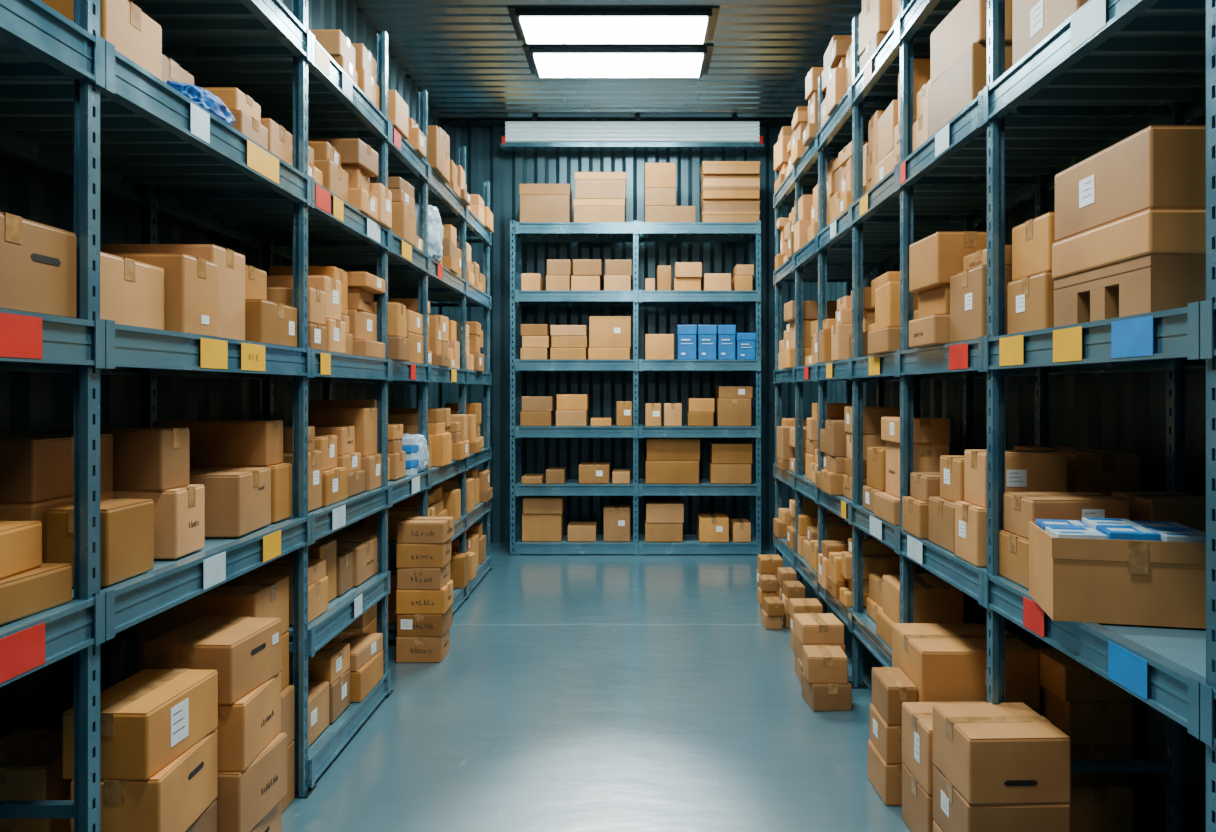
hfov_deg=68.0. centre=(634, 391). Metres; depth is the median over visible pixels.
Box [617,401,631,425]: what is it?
cardboard box
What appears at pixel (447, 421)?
cardboard box
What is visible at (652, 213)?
cardboard box
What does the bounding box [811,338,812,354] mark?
cardboard box
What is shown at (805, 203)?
cardboard box
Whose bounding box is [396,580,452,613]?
cardboard box
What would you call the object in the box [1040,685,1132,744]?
cardboard box
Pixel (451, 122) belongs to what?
trim
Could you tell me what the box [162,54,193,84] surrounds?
cardboard box
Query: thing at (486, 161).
wall
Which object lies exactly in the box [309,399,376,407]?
cardboard box
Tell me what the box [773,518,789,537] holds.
cardboard box
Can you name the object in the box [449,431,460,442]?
cardboard box
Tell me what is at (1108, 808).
cardboard box
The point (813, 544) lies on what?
cardboard box
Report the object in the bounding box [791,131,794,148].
cardboard box
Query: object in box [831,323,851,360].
cardboard box
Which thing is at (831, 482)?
cardboard box
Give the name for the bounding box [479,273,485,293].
cardboard box
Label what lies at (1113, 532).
packet
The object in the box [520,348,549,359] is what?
cardboard box
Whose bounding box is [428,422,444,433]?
cardboard box
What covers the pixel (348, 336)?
cardboard box
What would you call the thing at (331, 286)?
cardboard box
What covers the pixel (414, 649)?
cardboard box
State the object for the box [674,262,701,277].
cardboard box
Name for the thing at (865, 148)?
cardboard box
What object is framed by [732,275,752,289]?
cardboard box
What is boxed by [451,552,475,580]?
cardboard box
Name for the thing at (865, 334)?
cardboard box
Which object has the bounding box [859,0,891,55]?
cardboard box
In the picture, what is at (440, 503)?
cardboard box
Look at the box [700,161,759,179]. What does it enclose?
cardboard box
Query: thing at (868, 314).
cardboard box
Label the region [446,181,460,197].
cardboard box
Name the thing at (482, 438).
cardboard box
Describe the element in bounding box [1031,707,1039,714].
cardboard box
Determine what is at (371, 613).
cardboard box
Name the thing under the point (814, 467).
cardboard box
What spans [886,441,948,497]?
cardboard box
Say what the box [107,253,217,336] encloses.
cardboard box
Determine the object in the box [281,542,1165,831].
floor
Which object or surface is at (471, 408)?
cardboard box
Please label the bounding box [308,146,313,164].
cardboard box
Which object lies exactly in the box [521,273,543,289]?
cardboard box
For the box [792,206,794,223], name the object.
cardboard box
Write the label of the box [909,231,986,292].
cardboard box
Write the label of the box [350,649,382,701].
cardboard box
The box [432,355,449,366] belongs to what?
cardboard box
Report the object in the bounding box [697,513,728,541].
cardboard box
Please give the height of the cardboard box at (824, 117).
0.171 m
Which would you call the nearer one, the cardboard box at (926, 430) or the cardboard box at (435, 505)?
the cardboard box at (926, 430)
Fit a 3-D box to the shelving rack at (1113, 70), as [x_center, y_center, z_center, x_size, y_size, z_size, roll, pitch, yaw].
[1.419,-0.200,3.970,0.648,3.400,6.440,0,0,0]
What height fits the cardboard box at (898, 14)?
0.109 m
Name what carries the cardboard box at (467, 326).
on the cardboard box at (467, 340)
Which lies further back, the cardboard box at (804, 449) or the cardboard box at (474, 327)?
the cardboard box at (474, 327)
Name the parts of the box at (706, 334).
lid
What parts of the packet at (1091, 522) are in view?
printed panel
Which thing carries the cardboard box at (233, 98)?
on the cardboard box at (249, 126)
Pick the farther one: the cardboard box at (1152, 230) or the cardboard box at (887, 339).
the cardboard box at (887, 339)
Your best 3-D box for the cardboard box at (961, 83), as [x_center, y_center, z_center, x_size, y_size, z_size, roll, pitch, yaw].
[1.300,-1.051,3.190,0.380,0.201,0.462,0,0,0]
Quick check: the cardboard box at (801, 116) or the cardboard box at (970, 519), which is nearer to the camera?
the cardboard box at (970, 519)
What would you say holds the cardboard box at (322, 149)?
on the cardboard box at (335, 179)
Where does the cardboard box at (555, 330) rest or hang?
on the cardboard box at (556, 341)
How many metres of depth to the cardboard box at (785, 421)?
6.83 m
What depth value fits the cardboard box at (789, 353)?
6.30 m
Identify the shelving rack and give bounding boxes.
[0,0,492,831]
[509,220,765,554]
[773,0,1215,831]
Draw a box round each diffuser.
[520,18,707,43]
[534,54,702,76]
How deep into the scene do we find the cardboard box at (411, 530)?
4.98 m
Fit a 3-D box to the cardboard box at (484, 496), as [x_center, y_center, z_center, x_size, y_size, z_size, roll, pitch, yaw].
[-1.328,0.845,7.407,0.264,0.090,0.326,0,0,0]
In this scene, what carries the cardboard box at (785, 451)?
on the cardboard box
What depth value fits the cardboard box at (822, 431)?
5.34 m
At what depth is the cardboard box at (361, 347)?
4.15 m
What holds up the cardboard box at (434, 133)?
on the shelving rack at (73, 106)
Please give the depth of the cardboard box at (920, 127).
3.59 m
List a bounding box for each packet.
[402,437,416,444]
[402,444,418,452]
[406,452,416,460]
[406,459,418,467]
[406,467,416,475]
[1035,519,1090,530]
[1045,526,1106,538]
[1082,518,1141,529]
[1097,525,1160,540]
[1131,520,1192,528]
[1149,528,1205,542]
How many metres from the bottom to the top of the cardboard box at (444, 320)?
0.169 m
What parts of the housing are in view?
rail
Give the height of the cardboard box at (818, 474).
0.091 m
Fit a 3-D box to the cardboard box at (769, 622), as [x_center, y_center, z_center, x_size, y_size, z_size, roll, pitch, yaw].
[0.874,1.455,5.759,0.105,0.091,0.164,0,0,-1]
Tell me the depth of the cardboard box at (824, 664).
4.24 m
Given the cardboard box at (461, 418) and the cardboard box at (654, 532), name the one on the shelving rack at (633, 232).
the cardboard box at (654, 532)
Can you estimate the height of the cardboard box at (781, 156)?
0.200 m
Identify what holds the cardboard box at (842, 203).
on the shelving rack at (1113, 70)
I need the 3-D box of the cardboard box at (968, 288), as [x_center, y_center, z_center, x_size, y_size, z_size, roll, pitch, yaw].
[1.298,-0.291,3.050,0.365,0.241,0.300,0,0,0]
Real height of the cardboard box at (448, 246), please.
0.121 m
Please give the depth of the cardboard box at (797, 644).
4.66 m
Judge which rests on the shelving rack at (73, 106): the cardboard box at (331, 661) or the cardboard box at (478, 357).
the cardboard box at (478, 357)
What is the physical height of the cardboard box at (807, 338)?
0.200 m
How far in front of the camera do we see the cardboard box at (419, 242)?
5.17 m
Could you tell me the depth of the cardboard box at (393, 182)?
4.74 m
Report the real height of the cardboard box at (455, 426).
0.067 m
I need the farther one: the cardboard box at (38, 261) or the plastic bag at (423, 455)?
the plastic bag at (423, 455)
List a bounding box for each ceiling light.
[507,7,719,43]
[522,45,713,77]
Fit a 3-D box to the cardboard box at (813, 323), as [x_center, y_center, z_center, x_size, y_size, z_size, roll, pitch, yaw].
[1.345,-0.415,5.936,0.317,0.110,0.235,0,0,-4]
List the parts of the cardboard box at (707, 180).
lid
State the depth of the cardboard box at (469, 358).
6.70 m
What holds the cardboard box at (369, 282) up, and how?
on the cardboard box at (360, 299)
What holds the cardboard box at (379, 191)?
on the shelving rack at (73, 106)
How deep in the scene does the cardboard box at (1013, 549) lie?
2.68 m
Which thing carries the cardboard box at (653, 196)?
on the cardboard box at (652, 213)
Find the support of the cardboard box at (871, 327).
on the shelving rack at (1113, 70)
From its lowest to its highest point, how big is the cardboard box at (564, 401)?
0.147 m
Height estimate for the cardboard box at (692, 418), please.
0.128 m
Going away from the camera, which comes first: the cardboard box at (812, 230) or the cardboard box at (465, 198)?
the cardboard box at (812, 230)
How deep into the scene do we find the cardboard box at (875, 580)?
4.39 m
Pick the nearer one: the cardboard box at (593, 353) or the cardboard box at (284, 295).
the cardboard box at (284, 295)
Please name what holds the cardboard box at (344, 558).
on the shelving rack at (73, 106)
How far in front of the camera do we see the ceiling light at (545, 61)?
7.16 m
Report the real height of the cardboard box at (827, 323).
0.062 m
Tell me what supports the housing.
attached to the wall at (486, 161)
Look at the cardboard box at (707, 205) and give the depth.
8.37 m
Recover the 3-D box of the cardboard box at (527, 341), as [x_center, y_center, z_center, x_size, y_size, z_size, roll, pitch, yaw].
[-0.926,-0.465,8.530,0.247,0.110,0.371,0,0,0]
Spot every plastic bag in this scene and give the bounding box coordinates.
[166,80,235,125]
[403,434,428,471]
[415,203,443,262]
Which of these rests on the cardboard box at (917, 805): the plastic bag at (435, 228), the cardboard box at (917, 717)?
the cardboard box at (917, 717)
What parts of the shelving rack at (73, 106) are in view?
shelf panel, shelf panel, shelf panel, shelf panel, shelf panel, shelf panel, shelf panel, foot plate, shelf panel, shelf panel, shelf panel, shelf panel, shelf panel, shelf panel, foot plate, shelf panel, shelf panel, shelf panel, shelf panel, shelf panel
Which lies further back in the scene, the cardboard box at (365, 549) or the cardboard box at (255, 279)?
the cardboard box at (365, 549)
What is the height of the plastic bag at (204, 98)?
0.075 m
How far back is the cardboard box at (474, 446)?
6.80 m
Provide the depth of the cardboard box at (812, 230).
5.80 m
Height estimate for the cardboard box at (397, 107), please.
0.179 m
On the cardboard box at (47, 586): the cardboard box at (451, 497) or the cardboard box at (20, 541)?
the cardboard box at (20, 541)
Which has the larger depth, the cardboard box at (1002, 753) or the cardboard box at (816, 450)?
the cardboard box at (816, 450)
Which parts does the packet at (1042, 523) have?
printed panel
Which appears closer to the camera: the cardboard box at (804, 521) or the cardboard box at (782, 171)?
the cardboard box at (804, 521)
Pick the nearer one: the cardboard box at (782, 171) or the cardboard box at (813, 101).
the cardboard box at (813, 101)
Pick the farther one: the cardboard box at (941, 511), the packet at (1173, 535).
the cardboard box at (941, 511)
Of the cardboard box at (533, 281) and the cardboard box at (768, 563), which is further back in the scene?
the cardboard box at (533, 281)
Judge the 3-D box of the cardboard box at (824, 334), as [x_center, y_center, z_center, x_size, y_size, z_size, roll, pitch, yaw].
[1.253,-0.271,5.359,0.290,0.201,0.142,0,0,0]
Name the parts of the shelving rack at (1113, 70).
shelf panel, shelf panel, shelf panel, shelf panel, foot plate, shelf panel, shelf panel, shelf panel, shelf panel, shelf panel, shelf panel, shelf panel, shelf panel, shelf panel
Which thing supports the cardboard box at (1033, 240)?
on the cardboard box at (1030, 298)
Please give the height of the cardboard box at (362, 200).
0.104 m
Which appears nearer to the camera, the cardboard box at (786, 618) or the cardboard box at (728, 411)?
the cardboard box at (786, 618)
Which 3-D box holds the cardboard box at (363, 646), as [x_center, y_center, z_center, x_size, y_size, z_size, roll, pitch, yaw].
[-1.343,1.202,4.175,0.238,0.080,0.353,0,0,3]
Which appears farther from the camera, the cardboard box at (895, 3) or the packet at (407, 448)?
the packet at (407, 448)
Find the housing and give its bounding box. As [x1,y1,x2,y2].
[500,115,763,150]
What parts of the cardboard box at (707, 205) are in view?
lid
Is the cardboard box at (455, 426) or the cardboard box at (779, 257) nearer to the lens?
the cardboard box at (455, 426)
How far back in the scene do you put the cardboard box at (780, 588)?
6.04 m
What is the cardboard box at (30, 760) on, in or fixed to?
on the cardboard box at (6, 824)
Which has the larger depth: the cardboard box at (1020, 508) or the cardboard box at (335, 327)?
the cardboard box at (335, 327)
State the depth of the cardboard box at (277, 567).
3.50 m
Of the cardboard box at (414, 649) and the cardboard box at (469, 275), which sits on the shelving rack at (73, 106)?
the cardboard box at (469, 275)
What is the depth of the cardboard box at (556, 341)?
8.34 m
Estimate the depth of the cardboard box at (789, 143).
6.74 m
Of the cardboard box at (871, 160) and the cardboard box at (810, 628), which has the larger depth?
the cardboard box at (810, 628)
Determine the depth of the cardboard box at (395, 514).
5.38 m
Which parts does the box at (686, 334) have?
lid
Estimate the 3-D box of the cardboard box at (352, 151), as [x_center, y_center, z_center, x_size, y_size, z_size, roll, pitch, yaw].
[-1.387,-1.063,4.100,0.361,0.112,0.252,0,0,4]
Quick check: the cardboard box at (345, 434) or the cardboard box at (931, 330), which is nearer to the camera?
the cardboard box at (931, 330)
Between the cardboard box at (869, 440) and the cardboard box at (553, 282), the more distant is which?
the cardboard box at (553, 282)
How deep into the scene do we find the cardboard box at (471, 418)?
6.82 m
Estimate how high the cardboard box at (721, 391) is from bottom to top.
0.110 m
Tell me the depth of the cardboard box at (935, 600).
3.84 m
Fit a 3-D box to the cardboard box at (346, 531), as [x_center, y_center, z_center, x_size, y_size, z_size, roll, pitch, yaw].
[-1.614,0.890,4.960,0.380,0.221,0.482,0,0,0]
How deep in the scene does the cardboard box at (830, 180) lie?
5.55 m
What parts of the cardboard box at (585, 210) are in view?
lid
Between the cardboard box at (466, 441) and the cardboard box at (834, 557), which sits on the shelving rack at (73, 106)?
the cardboard box at (466, 441)
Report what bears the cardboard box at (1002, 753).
on the cardboard box at (952, 812)
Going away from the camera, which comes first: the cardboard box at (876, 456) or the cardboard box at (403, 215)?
the cardboard box at (876, 456)
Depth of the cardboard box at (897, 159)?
3.96 m
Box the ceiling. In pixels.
[354,0,861,118]
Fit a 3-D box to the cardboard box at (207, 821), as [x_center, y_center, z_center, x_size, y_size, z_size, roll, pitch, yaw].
[-1.292,1.240,2.375,0.215,0.181,0.352,0,0,1]
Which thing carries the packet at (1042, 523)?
on the bundle
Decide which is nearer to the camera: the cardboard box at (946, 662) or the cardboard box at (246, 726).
the cardboard box at (246, 726)
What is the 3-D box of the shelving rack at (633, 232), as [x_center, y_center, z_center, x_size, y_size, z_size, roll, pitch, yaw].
[0.028,-0.040,8.529,2.364,3.080,0.528,0,0,0]
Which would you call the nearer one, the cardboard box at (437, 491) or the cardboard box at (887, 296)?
the cardboard box at (887, 296)
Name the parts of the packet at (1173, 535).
printed panel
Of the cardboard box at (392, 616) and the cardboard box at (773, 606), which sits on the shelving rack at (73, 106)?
the cardboard box at (392, 616)
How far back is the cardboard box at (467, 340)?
6.76 m
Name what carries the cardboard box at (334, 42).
on the cardboard box
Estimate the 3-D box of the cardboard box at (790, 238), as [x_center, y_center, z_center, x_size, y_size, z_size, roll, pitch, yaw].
[1.241,-1.036,6.383,0.301,0.170,0.165,0,0,0]
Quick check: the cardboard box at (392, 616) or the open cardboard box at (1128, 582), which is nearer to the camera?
the open cardboard box at (1128, 582)
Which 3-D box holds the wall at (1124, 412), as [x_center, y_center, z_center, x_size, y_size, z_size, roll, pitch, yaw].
[1.847,-0.595,3.875,0.035,4.190,10.150,0,0,0]
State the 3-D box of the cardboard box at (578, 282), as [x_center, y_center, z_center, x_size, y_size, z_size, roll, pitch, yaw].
[-0.459,-1.007,8.524,0.266,0.147,0.370,0,0,0]
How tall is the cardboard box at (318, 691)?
0.183 m
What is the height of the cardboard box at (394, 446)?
0.071 m
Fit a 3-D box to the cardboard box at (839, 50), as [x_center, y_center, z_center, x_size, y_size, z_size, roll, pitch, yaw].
[1.272,-1.876,4.989,0.354,0.091,0.206,0,0,4]
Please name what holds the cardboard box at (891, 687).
on the cardboard box at (887, 739)
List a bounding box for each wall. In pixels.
[0,0,438,738]
[439,127,809,542]
[827,113,1205,831]
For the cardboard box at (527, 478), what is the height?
0.064 m
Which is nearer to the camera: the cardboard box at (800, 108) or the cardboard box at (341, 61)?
the cardboard box at (341, 61)
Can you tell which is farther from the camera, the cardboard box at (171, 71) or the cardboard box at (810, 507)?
the cardboard box at (810, 507)
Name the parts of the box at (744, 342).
lid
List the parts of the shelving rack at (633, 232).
shelf panel, shelf panel, shelf panel, shelf panel, shelf panel, shelf panel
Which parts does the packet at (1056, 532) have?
printed panel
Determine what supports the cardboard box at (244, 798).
on the cardboard box at (271, 822)
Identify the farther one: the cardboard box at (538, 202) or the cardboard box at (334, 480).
the cardboard box at (538, 202)
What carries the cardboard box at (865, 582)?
on the cardboard box at (845, 592)
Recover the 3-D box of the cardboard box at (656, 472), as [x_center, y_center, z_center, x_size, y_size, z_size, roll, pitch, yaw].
[0.346,0.745,8.495,0.499,0.213,0.327,0,0,0]
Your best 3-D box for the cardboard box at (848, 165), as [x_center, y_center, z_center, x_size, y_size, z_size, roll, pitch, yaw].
[1.315,-1.246,5.005,0.282,0.071,0.242,0,0,2]
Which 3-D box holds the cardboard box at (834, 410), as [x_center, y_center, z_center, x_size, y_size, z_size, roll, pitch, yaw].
[1.272,0.121,5.822,0.225,0.098,0.187,0,0,2]
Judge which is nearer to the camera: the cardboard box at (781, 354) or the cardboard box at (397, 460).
the cardboard box at (397, 460)
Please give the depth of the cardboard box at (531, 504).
8.34 m
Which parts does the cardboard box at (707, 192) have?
lid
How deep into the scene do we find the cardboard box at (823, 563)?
5.13 m
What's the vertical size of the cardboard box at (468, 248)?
0.138 m
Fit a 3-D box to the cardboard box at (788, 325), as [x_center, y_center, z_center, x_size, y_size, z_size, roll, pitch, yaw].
[1.255,-0.470,6.690,0.227,0.079,0.197,0,0,-1]
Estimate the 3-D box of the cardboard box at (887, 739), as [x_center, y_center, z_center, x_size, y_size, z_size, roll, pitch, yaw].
[0.965,1.280,3.380,0.112,0.141,0.242,0,0,0]
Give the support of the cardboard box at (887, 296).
on the cardboard box at (887, 339)
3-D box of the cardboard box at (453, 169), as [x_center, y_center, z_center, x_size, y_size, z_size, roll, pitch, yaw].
[-1.359,-1.482,6.120,0.269,0.144,0.225,0,0,-3]
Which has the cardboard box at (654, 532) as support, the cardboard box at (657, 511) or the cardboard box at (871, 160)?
the cardboard box at (657, 511)
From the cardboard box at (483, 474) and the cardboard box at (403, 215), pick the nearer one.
the cardboard box at (403, 215)
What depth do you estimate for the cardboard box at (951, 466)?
3.27 m
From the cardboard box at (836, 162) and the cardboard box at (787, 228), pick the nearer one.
the cardboard box at (836, 162)
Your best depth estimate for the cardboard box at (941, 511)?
3.28 m
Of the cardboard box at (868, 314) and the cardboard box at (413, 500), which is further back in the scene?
the cardboard box at (413, 500)
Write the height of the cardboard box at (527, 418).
0.138 m
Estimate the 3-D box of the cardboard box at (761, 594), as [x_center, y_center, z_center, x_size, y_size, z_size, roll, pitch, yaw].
[0.885,1.365,6.029,0.105,0.091,0.144,0,0,-1]
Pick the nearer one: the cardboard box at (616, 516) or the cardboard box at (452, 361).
the cardboard box at (452, 361)
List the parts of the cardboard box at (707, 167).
lid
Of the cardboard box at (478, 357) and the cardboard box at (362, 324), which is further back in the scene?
the cardboard box at (478, 357)
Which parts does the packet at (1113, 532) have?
printed panel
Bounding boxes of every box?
[0,212,76,317]
[0,434,112,502]
[0,489,112,562]
[0,520,41,579]
[0,563,71,625]
[0,729,72,799]
[0,794,69,831]
[41,0,161,79]
[46,499,153,586]
[49,428,188,490]
[62,669,217,779]
[70,728,216,831]
[100,244,244,340]
[100,252,163,329]
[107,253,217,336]
[113,484,204,558]
[137,577,288,653]
[137,631,288,690]
[143,617,281,704]
[155,420,282,465]
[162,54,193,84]
[185,799,216,831]
[189,463,291,522]
[189,467,270,537]
[200,87,260,123]
[216,733,286,831]
[217,672,280,771]
[230,110,267,149]
[241,559,325,588]
[245,265,266,299]
[245,299,296,346]
[250,801,280,831]
[261,118,292,165]
[267,275,340,320]
[267,287,325,325]
[269,266,347,314]
[277,539,336,601]
[279,685,293,745]
[281,740,293,813]
[283,426,314,452]
[283,450,321,513]
[289,576,327,624]
[289,643,349,684]
[289,681,328,746]
[291,617,376,641]
[308,138,377,176]
[308,141,340,165]
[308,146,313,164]
[308,162,322,185]
[308,323,326,350]
[308,408,376,456]
[309,29,354,68]
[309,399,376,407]
[314,159,348,202]
[314,426,354,455]
[315,435,336,470]
[320,537,377,586]
[322,467,347,506]
[324,527,376,536]
[325,318,344,353]
[328,632,382,670]
[329,668,349,722]
[331,56,357,85]
[337,452,360,472]
[337,551,352,595]
[341,165,369,191]
[341,314,348,332]
[345,332,352,354]
[346,603,376,627]
[347,271,384,293]
[347,309,376,340]
[348,287,372,312]
[348,469,364,496]
[349,187,377,220]
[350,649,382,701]
[351,43,376,82]
[353,339,384,358]
[355,68,378,108]
[361,454,381,490]
[364,507,434,540]
[369,177,413,197]
[370,183,391,228]
[373,302,405,336]
[388,90,407,138]
[388,298,429,313]
[388,336,408,360]
[388,409,444,422]
[388,414,418,423]
[388,439,401,452]
[388,451,405,479]
[388,458,389,480]
[388,570,396,610]
[388,611,396,622]
[389,188,414,210]
[389,424,402,439]
[391,202,415,246]
[391,408,450,427]
[392,503,437,516]
[393,493,433,505]
[396,538,450,567]
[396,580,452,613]
[396,628,449,662]
[397,517,453,543]
[397,561,449,589]
[397,605,451,636]
[403,424,418,434]
[406,128,425,157]
[406,309,422,334]
[406,332,423,363]
[408,118,417,127]
[416,235,422,251]
[418,125,441,173]
[428,351,431,364]
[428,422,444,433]
[428,433,450,466]
[428,435,431,467]
[428,487,441,502]
[429,315,448,341]
[429,317,440,354]
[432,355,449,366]
[432,478,473,513]
[436,499,443,512]
[438,126,449,154]
[438,148,449,182]
[438,510,446,516]
[441,341,447,355]
[442,224,455,246]
[442,238,454,258]
[442,256,457,273]
[442,489,460,521]
[445,403,480,423]
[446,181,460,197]
[448,348,453,357]
[448,422,460,431]
[449,320,456,340]
[449,341,459,368]
[449,358,454,367]
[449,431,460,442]
[450,160,456,183]
[450,553,468,588]
[451,414,466,440]
[451,468,477,478]
[451,537,470,551]
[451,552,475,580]
[452,441,464,459]
[455,247,459,275]
[456,165,464,188]
[456,242,470,262]
[456,321,480,335]
[457,323,468,338]
[457,337,468,353]
[458,248,461,277]
[460,189,470,205]
[465,440,468,457]
[466,261,472,272]
[466,270,473,285]
[466,354,473,370]
[466,522,482,538]
[466,534,478,566]
[467,414,475,440]
[469,194,483,209]
[469,334,479,352]
[469,353,483,371]
[469,440,480,452]
[471,204,483,224]
[473,264,478,281]
[474,282,482,291]
[474,478,478,505]
[476,437,483,447]
[477,426,479,436]
[478,469,489,490]
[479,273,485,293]
[479,487,492,501]
[479,535,485,564]
[480,330,482,347]
[484,207,492,232]
[519,184,571,221]
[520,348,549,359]
[520,411,553,425]
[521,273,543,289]
[521,324,550,336]
[521,474,545,483]
[522,336,550,348]
[522,396,554,410]
[522,512,563,541]
[523,496,564,513]
[546,275,570,289]
[546,467,566,483]
[547,259,572,277]
[550,325,587,336]
[550,348,587,359]
[551,336,588,348]
[556,410,587,425]
[557,394,588,409]
[568,522,596,541]
[571,275,600,289]
[573,199,624,221]
[573,259,602,279]
[575,172,626,206]
[579,462,609,483]
[588,348,629,359]
[589,316,630,348]
[591,417,611,425]
[604,275,630,289]
[604,504,629,541]
[605,260,631,278]
[612,469,629,483]
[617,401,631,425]
[645,163,675,187]
[645,188,675,205]
[645,206,695,221]
[645,278,654,289]
[645,334,673,359]
[645,403,660,425]
[645,459,698,483]
[645,519,682,541]
[646,437,699,460]
[646,500,683,522]
[657,265,670,289]
[663,403,681,425]
[673,278,700,289]
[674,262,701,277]
[676,325,696,359]
[686,412,713,425]
[687,398,714,411]
[696,325,716,359]
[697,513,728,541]
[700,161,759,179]
[700,186,759,203]
[700,211,759,221]
[701,175,759,189]
[701,200,759,213]
[702,273,730,289]
[708,461,750,483]
[709,442,751,463]
[714,398,750,425]
[716,325,735,359]
[716,386,752,397]
[730,519,750,541]
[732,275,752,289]
[733,265,753,276]
[735,333,755,359]
[756,569,778,589]
[757,585,779,603]
[758,554,782,573]
[758,587,776,604]
[759,575,777,591]
[761,609,781,629]
[763,597,784,615]
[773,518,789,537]
[774,135,790,170]
[774,174,784,193]
[775,254,786,270]
[777,218,788,229]
[777,426,806,460]
[777,458,788,469]
[777,567,796,587]
[778,126,792,139]
[778,351,783,369]
[778,508,789,521]
[779,163,787,175]
[779,339,784,351]
[779,584,782,599]
[781,236,786,253]
[782,418,806,425]
[782,593,788,612]
[782,611,789,628]
[783,581,804,598]
[784,221,791,240]
[784,300,836,321]
[784,348,810,368]
[785,166,787,178]
[785,334,789,348]
[786,323,789,333]
[787,140,790,152]
[787,232,793,258]
[787,526,794,550]
[788,157,792,173]
[789,458,805,472]
[789,499,833,517]
[789,598,822,618]
[790,319,817,347]
[790,428,806,447]
[790,616,793,632]
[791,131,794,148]
[791,139,805,165]
[791,630,794,652]
[792,111,807,130]
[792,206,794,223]
[792,517,794,528]
[793,106,807,131]
[793,613,843,643]
[793,633,844,662]
[794,220,810,253]
[795,122,807,141]
[795,653,802,684]
[798,195,812,220]
[798,515,843,535]
[798,534,806,556]
[802,671,851,711]
[803,123,817,145]
[803,448,805,459]
[803,540,808,562]
[803,645,847,683]
[805,67,823,99]
[806,355,812,365]
[806,439,817,454]
[806,453,814,480]
[807,222,817,242]
[807,418,843,440]
[807,526,816,540]
[809,91,817,122]
[809,540,817,573]
[811,200,817,223]
[811,320,817,337]
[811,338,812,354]
[811,463,817,483]
[812,403,851,418]
[813,184,817,203]
[813,333,817,363]
[815,449,817,463]
[815,472,820,488]
[817,522,863,540]
[818,554,828,589]
[819,329,831,362]
[820,429,824,452]
[821,62,833,91]
[821,96,828,127]
[821,470,843,494]
[821,540,847,558]
[823,319,835,328]
[823,453,825,469]
[824,35,851,68]
[825,420,846,456]
[826,454,846,472]
[827,67,845,115]
[827,158,835,176]
[827,174,833,195]
[827,191,840,225]
[827,574,848,598]
[829,552,848,581]
[830,39,851,68]
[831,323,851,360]
[833,156,839,171]
[834,167,842,193]
[835,191,851,218]
[836,309,851,323]
[837,57,845,66]
[837,296,850,309]
[839,141,867,166]
[840,587,868,606]
[841,169,851,194]
[841,552,916,579]
[842,156,851,177]
[843,474,866,499]
[844,406,899,433]
[844,458,866,478]
[846,44,851,88]
[846,432,885,460]
[848,538,899,555]
[849,332,867,357]
[849,579,868,591]
[851,287,874,311]
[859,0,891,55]
[860,33,887,71]
[862,0,868,10]
[863,143,867,184]
[863,309,874,331]
[863,486,885,512]
[866,147,876,191]
[867,447,885,490]
[867,598,965,623]
[868,110,884,154]
[868,323,874,355]
[868,327,899,354]
[868,740,901,805]
[869,573,965,613]
[870,703,901,763]
[871,271,899,307]
[872,667,917,724]
[874,492,899,525]
[875,149,893,183]
[875,281,917,329]
[876,611,894,648]
[877,100,897,163]
[881,417,950,443]
[883,575,963,622]
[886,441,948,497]
[890,11,899,29]
[892,0,899,22]
[892,153,899,169]
[892,623,1038,707]
[894,115,916,157]
[898,59,930,122]
[902,496,928,538]
[902,701,985,794]
[902,762,933,831]
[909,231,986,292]
[909,314,949,347]
[910,472,939,502]
[913,110,927,151]
[913,309,917,348]
[917,79,930,119]
[918,284,949,317]
[928,43,1011,138]
[929,497,954,553]
[931,0,1011,85]
[933,702,1070,803]
[933,764,1069,831]
[933,820,942,831]
[940,455,964,502]
[950,265,1011,342]
[955,501,986,566]
[963,245,1011,270]
[964,450,1066,507]
[999,530,1028,588]
[1004,492,1128,538]
[1008,271,1053,333]
[1012,0,1088,65]
[1012,212,1054,280]
[1014,446,1140,495]
[1029,521,1205,628]
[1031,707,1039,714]
[1035,648,1126,701]
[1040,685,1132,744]
[1052,208,1205,279]
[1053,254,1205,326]
[1055,125,1205,241]
[1069,783,1132,831]
[1071,745,1126,786]
[1112,492,1205,532]
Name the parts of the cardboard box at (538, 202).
lid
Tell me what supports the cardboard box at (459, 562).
on the shelving rack at (73, 106)
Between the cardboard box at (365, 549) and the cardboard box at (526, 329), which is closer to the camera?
the cardboard box at (365, 549)
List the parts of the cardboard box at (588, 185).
lid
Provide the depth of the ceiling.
7.30 m
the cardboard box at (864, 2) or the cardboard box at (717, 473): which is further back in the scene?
the cardboard box at (717, 473)
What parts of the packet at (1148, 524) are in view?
printed panel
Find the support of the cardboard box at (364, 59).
on the cardboard box at (366, 83)
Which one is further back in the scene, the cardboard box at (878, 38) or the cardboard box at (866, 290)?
the cardboard box at (866, 290)
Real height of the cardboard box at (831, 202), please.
0.201 m
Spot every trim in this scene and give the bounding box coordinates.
[439,119,792,126]
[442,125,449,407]
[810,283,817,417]
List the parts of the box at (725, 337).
lid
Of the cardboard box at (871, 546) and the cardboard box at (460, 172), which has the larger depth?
the cardboard box at (460, 172)
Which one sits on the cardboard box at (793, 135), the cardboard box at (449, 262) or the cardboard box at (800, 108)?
the cardboard box at (800, 108)
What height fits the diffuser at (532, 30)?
0.049 m
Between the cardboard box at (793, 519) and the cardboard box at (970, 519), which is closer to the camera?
the cardboard box at (970, 519)
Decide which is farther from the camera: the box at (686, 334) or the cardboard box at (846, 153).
the box at (686, 334)
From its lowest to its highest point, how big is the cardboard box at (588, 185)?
0.249 m

